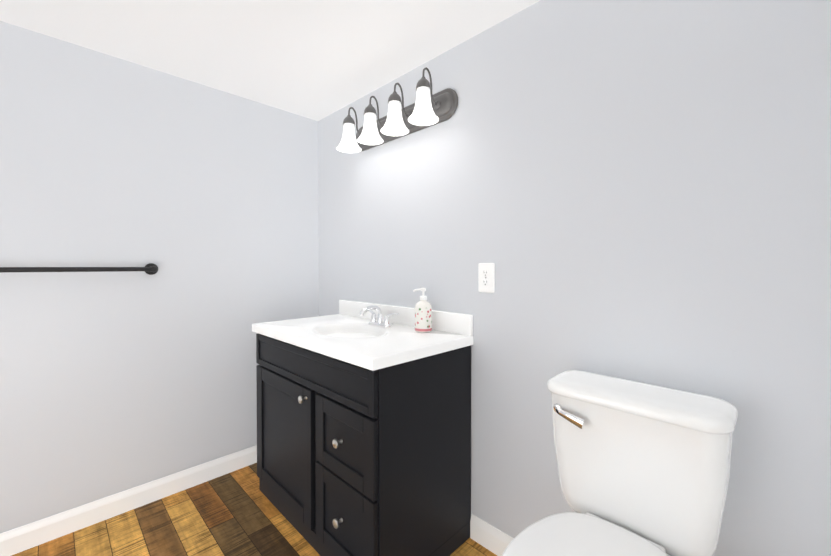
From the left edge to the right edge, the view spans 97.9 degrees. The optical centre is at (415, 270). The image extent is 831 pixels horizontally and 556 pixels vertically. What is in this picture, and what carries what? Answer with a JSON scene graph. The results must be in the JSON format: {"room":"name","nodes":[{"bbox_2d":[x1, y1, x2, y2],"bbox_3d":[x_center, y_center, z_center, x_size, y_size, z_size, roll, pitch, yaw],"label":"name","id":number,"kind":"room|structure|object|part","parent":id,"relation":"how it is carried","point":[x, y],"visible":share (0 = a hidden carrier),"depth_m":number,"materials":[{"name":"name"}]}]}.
{"room":"bathroom","nodes":[
{"label":"bathroom","id":0,"kind":"room"},
{"bbox_2d":[0,21,318,532],"bbox_3d":[-1.548,0.080,1.669,0.100,2.176,2.400,1,1,45],"label":"wall","id":1,"kind":"structure","parent":0,"point":[204,198],"depth_m":1.76,"materials":[{"name":"paint"}]},
{"bbox_2d":[0,263,157,274],"bbox_3d":[-1.567,-0.003,1.518,0.083,0.058,0.818,1,1,45],"label":"towel bar","id":2,"kind":"object","parent":1,"relation":"attached to","point":[150,268],"visible":1,"depth_m":1.58,"materials":[{"name":"black metal"}]},
{"bbox_2d":[0,445,256,555],"bbox_3d":[-1.512,1.118,1.636,0.013,0.100,2.386,1,1,45],"label":"baseboard","id":3,"kind":"structure","parent":1,"relation":"attached to","point":[30,535],"depth_m":1.72,"materials":[{"name":"white wood"}]},
{"bbox_2d":[12,463,496,555],"bbox_3d":[-0.685,1.208,0.824,2.533,0.060,2.600,1,1,45],"label":"floor","id":4,"kind":"structure","parent":0,"point":[236,513],"depth_m":1.62,"materials":[{"name":"brown wood"}]},
{"bbox_2d":[252,300,472,555],"bbox_3d":[-0.309,0.671,1.729,1.012,0.992,0.572,1,1,45],"label":"bathroom vanity","id":5,"kind":"object","parent":4,"relation":"on","point":[363,428],"visible":1,"depth_m":1.43,"materials":[{"name":"black paint"}]},
{"bbox_3d":[-0.626,0.791,1.704,0.564,0.583,0.020,1,1,45],"label":"door","id":6,"kind":"part","parent":5,"relation":"part of","materials":[{"name":"black paint"}]},
{"bbox_3d":[-0.378,0.732,1.419,0.296,0.419,0.034,1,1,45],"label":"knob","id":7,"kind":"part","parent":5,"relation":"part of","materials":[{"name":"silver metal"}]},
{"bbox_3d":[-0.266,0.933,1.347,0.377,0.306,0.020,1,1,45],"label":"drawer","id":8,"kind":"part","parent":5,"relation":"part of","materials":[{"name":"black paint"}]},
{"bbox_3d":[-0.266,0.638,1.344,0.377,0.269,0.020,1,1,45],"label":"drawer","id":9,"kind":"part","parent":5,"relation":"part of","materials":[{"name":"black paint"}]},
{"bbox_2d":[359,305,398,326],"bbox_3d":[-0.214,0.227,1.799,0.237,0.105,0.153,1,1,45],"label":"faucet","id":10,"kind":"object","parent":5,"relation":"on","point":[376,321],"depth_m":1.81,"materials":[{"name":"silver metal"}]},
{"bbox_2d":[413,288,431,332],"bbox_3d":[0.036,0.181,1.660,0.079,0.200,0.079,1,1,45],"label":"soap dispenser","id":11,"kind":"object","parent":5,"relation":"on","point":[423,314],"visible":1,"depth_m":1.63,"materials":[{"name":"ceramic"}]},
{"bbox_2d":[502,370,737,555],"bbox_3d":[0.448,0.760,0.868,0.448,0.834,0.708,1,1,45],"label":"toilet","id":12,"kind":"object","parent":4,"relation":"on","point":[643,469],"visible":1,"depth_m":0.94,"materials":[{"name":"white ceramic"}]},
{"bbox_3d":[0.450,0.429,1.067,0.099,0.047,0.036,1,1,45],"label":"handle","id":13,"kind":"part","parent":12,"relation":"part of","materials":[{"name":"silver metal"}]},
{"bbox_3d":[0.388,0.712,0.807,0.378,0.040,0.517,1,1,45],"label":"seat","id":14,"kind":"part","parent":12,"relation":"part of","materials":[{"name":"white plastic"}]},
{"bbox_3d":[0.623,0.360,1.039,0.448,0.038,0.212,1,1,45],"label":"lid","id":15,"kind":"part","parent":12,"relation":"part of","materials":[{"name":"white ceramic"}]},
{"bbox_2d":[0,0,539,120],"bbox_3d":[-0.685,-1.048,0.798,2.533,0.100,2.600,1,1,45],"label":"ceiling","id":16,"kind":"structure","parent":0,"point":[317,60],"depth_m":1.56,"materials":[{"name":"paint"}]},
{"bbox_2d":[318,0,830,555],"bbox_3d":[0.196,0.079,1.697,2.533,2.176,0.100,1,1,45],"label":"wall","id":17,"kind":"structure","parent":0,"point":[634,190],"depth_m":1.16,"materials":[{"name":"paint"}]},
{"bbox_2d":[336,67,457,152],"bbox_3d":[-0.149,-0.789,1.825,0.770,0.239,0.190,1,1,45],"label":"sconce","id":18,"kind":"object","parent":17,"relation":"attached to","point":[426,109],"visible":1,"depth_m":1.75,"materials":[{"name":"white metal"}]},
{"bbox_3d":[-0.369,-0.742,2.007,0.138,0.140,0.138,1,1,45],"label":"lamp shade","id":19,"kind":"part","parent":18,"relation":"part of","materials":[{"name":"white glass"}]},
{"bbox_3d":[-0.234,-0.741,1.873,0.138,0.140,0.138,1,1,45],"label":"lamp shade","id":20,"kind":"part","parent":18,"relation":"part of","materials":[{"name":"white glass"}]},
{"bbox_3d":[-0.145,-0.826,1.828,0.637,0.165,0.130,1,1,45],"label":"arm","id":21,"kind":"part","parent":18,"relation":"part of"},
{"bbox_3d":[-0.100,-0.739,1.740,0.138,0.140,0.138,1,1,45],"label":"lamp shade","id":22,"kind":"part","parent":18,"relation":"part of","materials":[{"name":"white glass"}]},
{"bbox_3d":[0.035,-0.738,1.605,0.138,0.140,0.138,1,1,45],"label":"lamp shade","id":23,"kind":"part","parent":18,"relation":"part of","materials":[{"name":"white glass"}]},
{"bbox_2d":[478,263,494,292],"bbox_3d":[0.296,0.031,1.519,0.078,0.124,0.010,1,1,45],"label":"electrical outlet","id":24,"kind":"object","parent":17,"relation":"attached to","point":[486,277],"visible":1,"depth_m":1.51,"materials":[{"name":"white plastic"}]},
{"bbox_2d":[470,514,513,555],"bbox_3d":[0.613,1.123,1.214,1.044,0.100,0.013,1,1,45],"label":"baseboard","id":25,"kind":"structure","parent":17,"relation":"attached to","point":[493,539],"depth_m":1.51,"materials":[{"name":"white wood"}]}
]}

